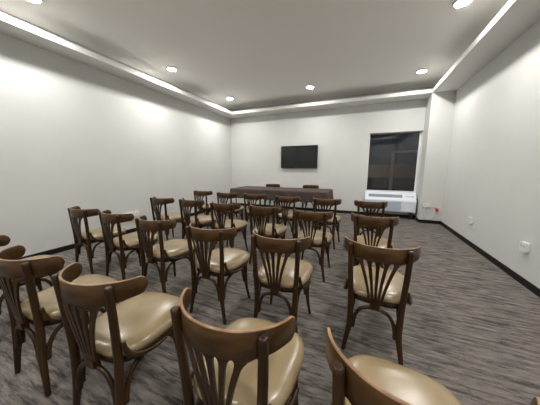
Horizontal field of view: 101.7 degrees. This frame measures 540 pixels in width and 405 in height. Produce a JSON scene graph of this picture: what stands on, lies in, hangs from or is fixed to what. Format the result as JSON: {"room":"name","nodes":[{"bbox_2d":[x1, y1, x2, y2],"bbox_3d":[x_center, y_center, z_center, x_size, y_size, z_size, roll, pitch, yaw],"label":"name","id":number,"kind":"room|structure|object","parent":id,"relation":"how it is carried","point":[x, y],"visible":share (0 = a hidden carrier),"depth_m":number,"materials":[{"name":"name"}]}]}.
{"room":"conference room","nodes":[
{"label":"conference room","id":0,"kind":"room"},
{"bbox_2d":[0,10,231,256],"bbox_3d":[-3.240,-1.034,4.331,0.150,3.508,9.095,4,10,23],"label":"wall","id":1,"kind":"structure","parent":0,"point":[73,133],"depth_m":3.96,"materials":[{"name":"paint"}]},
{"bbox_2d":[15,203,232,259],"bbox_3d":[-3.166,0.662,4.562,0.014,0.085,8.795,4,10,23],"label":"baseboard","id":2,"kind":"structure","parent":1,"relation":"attached to","point":[71,246],"depth_m":3.71,"materials":[{"name":"black"}]},
{"bbox_2d":[126,211,139,215],"bbox_3d":[-3.029,0.264,4.796,0.038,0.093,0.368,4,10,23],"label":"wall socket","id":3,"kind":"object","parent":1,"relation":"attached to","point":[137,213],"visible":0.42,"depth_m":4.87,"materials":[{"name":"white plastic"}]},
{"bbox_2d":[0,0,539,118],"bbox_3d":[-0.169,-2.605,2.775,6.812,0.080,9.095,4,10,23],"label":"ceiling","id":4,"kind":"structure","parent":0,"point":[256,53],"depth_m":3.66,"materials":[{"name":"white paint"}]},
{"bbox_2d":[27,0,42,3],"bbox_3d":[-2.955,-2.542,2.716,0.216,0.032,0.216,4,10,23],"label":"recessed light","id":5,"kind":"object","parent":4,"relation":"in","point":[32,1],"visible":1,"depth_m":2.78,"materials":[{"name":"white"}]},
{"bbox_2d":[166,66,176,71],"bbox_3d":[-2.092,-2.846,4.683,0.216,0.032,0.216,4,10,23],"label":"recessed light","id":6,"kind":"object","parent":4,"relation":"in","point":[170,68],"visible":1,"depth_m":4.65,"materials":[{"name":"white"}]},
{"bbox_2d":[416,68,427,73],"bbox_3d":[3.298,-2.854,4.772,0.216,0.032,0.216,4,10,23],"label":"recessed light","id":7,"kind":"object","parent":4,"relation":"in","point":[423,70],"visible":1,"depth_m":4.74,"materials":[{"name":"white"}]},
{"bbox_2d":[452,0,472,7],"bbox_3d":[2.450,-2.547,2.788,0.216,0.032,0.216,4,10,23],"label":"recessed light","id":8,"kind":"object","parent":4,"relation":"in","point":[457,3],"visible":1,"depth_m":2.81,"materials":[{"name":"white"}]},
{"bbox_2d":[455,0,470,6],"bbox_3d":[2.450,-2.539,2.789,0.166,0.001,0.166,4,10,23],"label":"diffuser","id":9,"kind":"object","parent":8,"relation":"attached to","point":[460,3],"depth_m":2.81,"materials":[{"name":"white plastic"}]},
{"bbox_2d":[0,205,539,404],"bbox_3d":[-0.173,0.926,3.323,6.812,0.050,9.095,4,10,23],"label":"floor","id":10,"kind":"structure","parent":0,"point":[469,326],"depth_m":1.99,"materials":[{"name":"grey carpet"}]},
{"bbox_2d":[0,235,63,340],"bbox_3d":[-2.296,0.656,2.020,0.521,0.882,0.587,4,10,23],"label":"bentwood chair","id":11,"kind":"object","parent":10,"relation":"on","point":[4,239],"visible":0.27,"depth_m":2.00,"materials":[{"name":"brown wood"}]},
{"bbox_2d":[12,255,53,281],"bbox_3d":[-2.283,0.600,2.039,0.470,0.073,0.518,4,10,23],"label":"seat cushion","id":12,"kind":"object","parent":11,"relation":"on","point":[39,256],"depth_m":2.15,"materials":[{"name":"beige leather"}]},
{"bbox_2d":[0,245,117,396],"bbox_3d":[-1.469,0.722,1.605,0.521,0.882,0.587,4,10,23],"label":"bentwood chair","id":13,"kind":"object","parent":10,"relation":"on","point":[40,309],"visible":0.67,"depth_m":1.35,"materials":[{"name":"brown wood"}]},
{"bbox_2d":[20,274,117,320],"bbox_3d":[-1.456,0.666,1.624,0.470,0.073,0.518,4,10,23],"label":"seat cushion","id":14,"kind":"object","parent":13,"relation":"on","point":[47,297],"depth_m":1.46,"materials":[{"name":"beige leather"}]},
{"bbox_2d":[67,206,125,273],"bbox_3d":[-2.430,0.479,3.159,0.521,0.882,0.587,4,10,26],"label":"bentwood chair","id":15,"kind":"object","parent":10,"relation":"on","point":[76,213],"visible":0.68,"depth_m":2.91,"materials":[{"name":"brown wood"}]},
{"bbox_2d":[81,226,125,239],"bbox_3d":[-2.416,0.423,3.177,0.470,0.073,0.518,4,10,26],"label":"seat cushion","id":16,"kind":"object","parent":15,"relation":"on","point":[96,234],"depth_m":3.01,"materials":[{"name":"beige leather"}]},
{"bbox_2d":[51,262,179,404],"bbox_3d":[-0.829,0.763,1.343,0.521,0.882,0.587,3,9,19],"label":"bentwood chair","id":17,"kind":"object","parent":10,"relation":"on","point":[128,330],"visible":0.86,"depth_m":1.11,"materials":[{"name":"brown wood"}]},
{"bbox_2d":[88,292,179,357],"bbox_3d":[-0.818,0.707,1.362,0.470,0.073,0.518,3,9,19],"label":"seat cushion","id":18,"kind":"object","parent":17,"relation":"on","point":[144,318],"depth_m":1.26,"materials":[{"name":"beige leather"}]},
{"bbox_2d":[98,210,158,279],"bbox_3d":[-1.795,0.524,2.872,0.521,0.882,0.587,5,10,28],"label":"bentwood chair","id":19,"kind":"object","parent":10,"relation":"on","point":[126,242],"visible":0.8,"depth_m":2.63,"materials":[{"name":"brown wood"}]},
{"bbox_2d":[113,232,158,247],"bbox_3d":[-1.779,0.469,2.889,0.470,0.073,0.518,5,10,28],"label":"seat cushion","id":20,"kind":"object","parent":19,"relation":"on","point":[131,239],"depth_m":2.71,"materials":[{"name":"beige leather"}]},
{"bbox_2d":[135,215,198,292],"bbox_3d":[-1.155,0.575,2.552,0.521,0.882,0.587,5,10,28],"label":"bentwood chair","id":21,"kind":"object","parent":10,"relation":"on","point":[173,250],"visible":0.84,"depth_m":2.32,"materials":[{"name":"brown wood"}]},
{"bbox_2d":[145,239,196,258],"bbox_3d":[-1.140,0.519,2.569,0.470,0.073,0.518,5,10,28],"label":"seat cushion","id":22,"kind":"object","parent":21,"relation":"on","point":[175,248],"depth_m":2.43,"materials":[{"name":"beige leather"}]},
{"bbox_2d":[150,196,186,240],"bbox_3d":[-1.898,0.318,4.203,0.521,0.882,0.587,5,10,27],"label":"bentwood chair","id":23,"kind":"object","parent":10,"relation":"on","point":[154,201],"visible":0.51,"depth_m":3.95,"materials":[{"name":"brown wood"}]},
{"bbox_2d":[156,212,183,220],"bbox_3d":[-1.883,0.262,4.221,0.470,0.073,0.518,5,10,27],"label":"seat cushion","id":24,"kind":"object","parent":23,"relation":"on","point":[175,216],"depth_m":4.05,"materials":[{"name":"beige leather"}]},
{"bbox_2d":[179,198,216,250],"bbox_3d":[-1.273,0.354,3.973,0.521,0.882,0.587,5,10,30],"label":"bentwood chair","id":25,"kind":"object","parent":10,"relation":"on","point":[200,221],"visible":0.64,"depth_m":3.75,"materials":[{"name":"brown wood"}]},
{"bbox_2d":[184,215,215,223],"bbox_3d":[-1.260,0.298,3.991,0.470,0.073,0.518,5,10,30],"label":"seat cushion","id":26,"kind":"object","parent":25,"relation":"on","point":[202,219],"depth_m":3.84,"materials":[{"name":"beige leather"}]},
{"bbox_2d":[193,190,215,228],"bbox_3d":[-1.522,0.130,5.418,0.521,0.882,0.587,5,10,28],"label":"bentwood chair","id":27,"kind":"object","parent":10,"relation":"on","point":[206,206],"visible":0.52,"depth_m":5.15,"materials":[{"name":"brown wood"}]},
{"bbox_2d":[197,203,209,208],"bbox_3d":[-1.509,0.074,5.437,0.470,0.073,0.518,5,10,28],"label":"seat cushion","id":28,"kind":"object","parent":27,"relation":"on","point":[206,206],"depth_m":5.19,"materials":[{"name":"beige leather"}]},
{"bbox_2d":[186,222,249,324],"bbox_3d":[-0.490,0.625,2.237,0.521,0.882,0.587,4,10,24],"label":"bentwood chair","id":29,"kind":"object","parent":10,"relation":"on","point":[220,262],"visible":0.98,"depth_m":2.01,"materials":[{"name":"brown wood"}]},
{"bbox_2d":[195,247,249,272],"bbox_3d":[-0.480,0.569,2.257,0.470,0.073,0.518,4,10,24],"label":"seat cushion","id":30,"kind":"object","parent":29,"relation":"on","point":[235,259],"depth_m":2.14,"materials":[{"name":"beige leather"}]},
{"bbox_2d":[210,201,247,250],"bbox_3d":[-0.651,0.410,3.619,0.521,0.882,0.587,4,9,22],"label":"bentwood chair","id":31,"kind":"object","parent":10,"relation":"on","point":[240,225],"visible":0.68,"depth_m":3.37,"materials":[{"name":"brown wood"}]},
{"bbox_2d":[215,219,247,228],"bbox_3d":[-0.638,0.354,3.637,0.470,0.073,0.518,4,9,22],"label":"seat cushion","id":32,"kind":"object","parent":31,"relation":"on","point":[239,224],"depth_m":3.52,"materials":[{"name":"beige leather"}]},
{"bbox_2d":[217,192,243,221],"bbox_3d":[-0.887,0.186,5.058,0.521,0.882,0.587,5,10,28],"label":"bentwood chair","id":33,"kind":"object","parent":10,"relation":"on","point":[223,196],"visible":0.51,"depth_m":4.80,"materials":[{"name":"brown wood"}]},
{"bbox_2d":[170,288,304,404],"bbox_3d":[-0.101,0.808,1.061,0.521,0.882,0.587,4,10,23],"label":"bentwood chair","id":34,"kind":"object","parent":10,"relation":"on","point":[250,361],"visible":1,"depth_m":0.81,"materials":[{"name":"brown wood"}]},
{"bbox_2d":[193,317,304,404],"bbox_3d":[-0.087,0.752,1.080,0.470,0.073,0.518,4,10,23],"label":"seat cushion","id":35,"kind":"object","parent":34,"relation":"on","point":[285,364],"depth_m":0.96,"materials":[{"name":"beige leather"}]},
{"bbox_2d":[243,193,268,227],"bbox_3d":[-0.267,0.229,4.789,0.521,0.882,0.587,4,10,25],"label":"bentwood chair","id":36,"kind":"object","parent":10,"relation":"on","point":[249,197],"visible":0.43,"depth_m":4.51,"materials":[{"name":"brown wood"}]},
{"bbox_2d":[249,204,286,263],"bbox_3d":[-0.017,0.454,3.343,0.521,0.882,0.587,4,10,25],"label":"bentwood chair","id":37,"kind":"object","parent":10,"relation":"on","point":[270,230],"visible":0.65,"depth_m":3.09,"materials":[{"name":"brown wood"}]},
{"bbox_2d":[253,223,286,235],"bbox_3d":[-0.003,0.398,3.361,0.470,0.073,0.518,4,10,25],"label":"seat cushion","id":38,"kind":"object","parent":37,"relation":"on","point":[280,230],"depth_m":3.19,"materials":[{"name":"beige leather"}]},
{"bbox_2d":[264,184,279,206],"bbox_3d":[0.054,-0.158,7.287,0.521,0.882,0.587,4,10,23],"label":"bentwood chair","id":39,"kind":"object","parent":10,"relation":"on","point":[267,185],"visible":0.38,"depth_m":7.45,"materials":[{"name":"brown wood"}]},
{"bbox_2d":[251,230,312,333],"bbox_3d":[0.125,0.665,1.981,0.521,0.882,0.587,4,9,22],"label":"bentwood chair","id":40,"kind":"object","parent":10,"relation":"on","point":[285,274],"visible":0.93,"depth_m":1.74,"materials":[{"name":"brown wood"}]},
{"bbox_2d":[258,257,312,288],"bbox_3d":[0.138,0.609,1.999,0.470,0.073,0.518,4,9,22],"label":"seat cushion","id":41,"kind":"object","parent":40,"relation":"on","point":[306,269],"depth_m":1.86,"materials":[{"name":"beige leather"}]},
{"bbox_2d":[275,195,301,238],"bbox_3d":[0.396,0.289,4.404,0.521,0.882,0.587,5,10,28],"label":"bentwood chair","id":42,"kind":"object","parent":10,"relation":"on","point":[286,215],"visible":0.66,"depth_m":4.15,"materials":[{"name":"brown wood"}]},
{"bbox_2d":[278,211,292,218],"bbox_3d":[0.412,0.234,4.421,0.470,0.073,0.518,5,10,28],"label":"seat cushion","id":43,"kind":"object","parent":42,"relation":"on","point":[289,215],"depth_m":4.19,"materials":[{"name":"beige leather"}]},
{"bbox_2d":[301,185,318,211],"bbox_3d":[1.224,-0.081,6.799,0.521,0.882,0.587,4,10,23],"label":"bentwood chair","id":44,"kind":"object","parent":10,"relation":"on","point":[304,186],"visible":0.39,"depth_m":6.96,"materials":[{"name":"brown wood"}]},
{"bbox_2d":[294,209,332,281],"bbox_3d":[0.586,0.510,2.985,0.521,0.882,0.587,4,10,23],"label":"bentwood chair","id":45,"kind":"object","parent":10,"relation":"on","point":[321,239],"visible":0.71,"depth_m":2.73,"materials":[{"name":"brown wood"}]},
{"bbox_2d":[298,229,331,244],"bbox_3d":[0.599,0.454,3.003,0.470,0.073,0.518,4,10,23],"label":"seat cushion","id":46,"kind":"object","parent":45,"relation":"on","point":[318,240],"depth_m":2.86,"materials":[{"name":"beige leather"}]},
{"bbox_2d":[313,197,341,248],"bbox_3d":[1.062,0.338,4.094,0.521,0.882,0.587,5,10,27],"label":"bentwood chair","id":47,"kind":"object","parent":10,"relation":"on","point":[335,221],"visible":0.59,"depth_m":3.83,"materials":[{"name":"brown wood"}]},
{"bbox_2d":[327,215,340,222],"bbox_3d":[1.077,0.283,4.112,0.470,0.073,0.518,5,10,27],"label":"seat cushion","id":48,"kind":"object","parent":47,"relation":"on","point":[334,220],"depth_m":3.87,"materials":[{"name":"beige leather"}]},
{"bbox_2d":[353,200,387,236],"bbox_3d":[1.707,0.384,3.804,0.521,0.882,0.587,3,9,21],"label":"bentwood chair","id":49,"kind":"object","parent":10,"relation":"on","point":[363,204],"visible":0.34,"depth_m":3.52,"materials":[{"name":"brown wood"}]},
{"bbox_2d":[351,213,398,268],"bbox_3d":[1.254,0.554,2.705,0.521,0.882,0.587,5,10,28],"label":"bentwood chair","id":50,"kind":"object","parent":10,"relation":"on","point":[378,222],"visible":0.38,"depth_m":2.44,"materials":[{"name":"brown wood"}]},
{"bbox_2d":[353,235,393,248],"bbox_3d":[1.270,0.498,2.722,0.470,0.073,0.518,5,10,28],"label":"seat cushion","id":51,"kind":"object","parent":50,"relation":"on","point":[360,238],"depth_m":2.67,"materials":[{"name":"beige leather"}]},
{"bbox_2d":[341,236,420,364],"bbox_3d":[0.861,0.696,1.785,0.521,0.882,0.587,5,10,28],"label":"bentwood chair","id":52,"kind":"object","parent":10,"relation":"on","point":[376,286],"visible":0.99,"depth_m":1.55,"materials":[{"name":"brown wood"}]},
{"bbox_2d":[347,265,409,303],"bbox_3d":[0.877,0.641,1.802,0.470,0.073,0.518,5,10,28],"label":"seat cushion","id":53,"kind":"object","parent":52,"relation":"on","point":[358,289],"depth_m":1.66,"materials":[{"name":"beige leather"}]},
{"bbox_2d":[365,191,415,219],"bbox_3d":[3.421,0.068,6.334,1.290,0.731,0.275,4,10,23],"label":"air conditioner","id":54,"kind":"object","parent":10,"relation":"on","point":[397,201],"visible":0.86,"depth_m":6.18,"materials":[{"name":"white plastic"}]},
{"bbox_2d":[369,194,401,197],"bbox_3d":[3.306,-0.197,6.316,0.860,0.080,0.076,4,10,23],"label":"grille","id":55,"kind":"object","parent":54,"relation":"attached to","point":[370,195],"depth_m":6.30,"materials":[{"name":"white plastic"}]},
{"bbox_2d":[326,327,539,404],"bbox_3d":[0.464,0.850,0.792,0.521,0.882,0.587,5,10,28],"label":"bentwood chair","id":56,"kind":"object","parent":10,"relation":"on","point":[358,379],"visible":1,"depth_m":0.84,"materials":[{"name":"beige leather"}]},
{"bbox_2d":[346,355,461,404],"bbox_3d":[0.480,0.794,0.810,0.470,0.073,0.518,5,10,28],"label":"seat cushion","id":57,"kind":"object","parent":56,"relation":"on","point":[414,387],"depth_m":0.91,"materials":[{"name":"beige leather"}]},
{"bbox_3d":[0.300,0.031,6.226,2.690,0.830,0.920,4,10,23],"label":"conference table","id":58,"kind":"object","parent":10,"relation":"on","visible":0},
{"bbox_2d":[229,186,333,201],"bbox_3d":[0.301,-0.239,6.181,2.792,0.298,1.023,4,10,23],"label":"tablecloth","id":59,"kind":"object","parent":58,"relation":"on","point":[306,194],"visible":0.83,"depth_m":5.78,"materials":[{"name":"brown fabric"}]},
{"bbox_2d":[230,86,434,214],"bbox_3d":[1.570,-1.462,7.122,6.512,3.508,0.150,4,10,23],"label":"wall","id":60,"kind":"structure","parent":0,"point":[341,135],"depth_m":6.96,"materials":[{"name":"paint"}]},
{"bbox_2d":[281,145,317,167],"bbox_3d":[0.954,-1.500,7.252,1.228,0.725,0.082,4,10,23],"label":"television","id":61,"kind":"object","parent":60,"relation":"attached to","point":[304,156],"visible":1,"depth_m":7.20,"materials":[{"name":"black plastic"}]},
{"bbox_2d":[233,203,413,217],"bbox_3d":[1.321,0.227,7.399,6.018,0.085,0.014,4,10,23],"label":"baseboard","id":62,"kind":"structure","parent":60,"relation":"attached to","point":[296,208],"depth_m":6.98,"materials":[{"name":"black"}]},
{"bbox_2d":[366,130,422,191],"bbox_3d":[3.515,-1.156,6.313,1.314,1.662,0.134,4,10,23],"label":"window","id":63,"kind":"structure","parent":60,"relation":"in","point":[393,157],"depth_m":6.33,"materials":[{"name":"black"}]},
{"bbox_2d":[415,90,456,220],"bbox_3d":[4.224,-1.083,5.679,0.466,3.208,0.517,4,10,23],"label":"wall","id":64,"kind":"structure","parent":0,"point":[440,106],"depth_m":5.45,"materials":[{"name":"paint"}]},
{"bbox_2d":[0,0,513,113],"bbox_3d":[-0.201,-2.327,2.833,5.699,0.064,7.808,4,10,23],"label":"trim","id":65,"kind":"structure","parent":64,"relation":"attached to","point":[2,15],"depth_m":4.15,"materials":[{"name":"white paint"}]},
{"bbox_2d":[441,20,539,288],"bbox_3d":[2.898,-0.629,1.770,0.150,3.508,9.095,4,10,23],"label":"wall","id":66,"kind":"structure","parent":0,"point":[493,174],"depth_m":3.29,"materials":[{"name":"paint"}]},
{"bbox_2d":[468,217,472,223],"bbox_3d":[3.677,0.327,4.031,0.036,0.118,0.093,4,10,23],"label":"wall socket","id":67,"kind":"object","parent":66,"relation":"attached to","point":[470,220],"visible":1,"depth_m":4.00,"materials":[{"name":"white plastic"}]},
{"bbox_2d":[414,215,539,297],"bbox_3d":[2.605,1.043,2.154,0.480,0.085,8.795,4,10,23],"label":"baseboard","id":68,"kind":"structure","parent":66,"relation":"attached to","point":[517,277],"depth_m":3.28,"materials":[{"name":"black"}]},
{"bbox_2d":[519,241,529,252],"bbox_3d":[3.096,0.540,2.676,0.038,0.118,0.113,4,10,23],"label":"wall socket","id":69,"kind":"object","parent":66,"relation":"attached to","point":[524,247],"visible":1,"depth_m":2.65,"materials":[{"name":"white plastic"}]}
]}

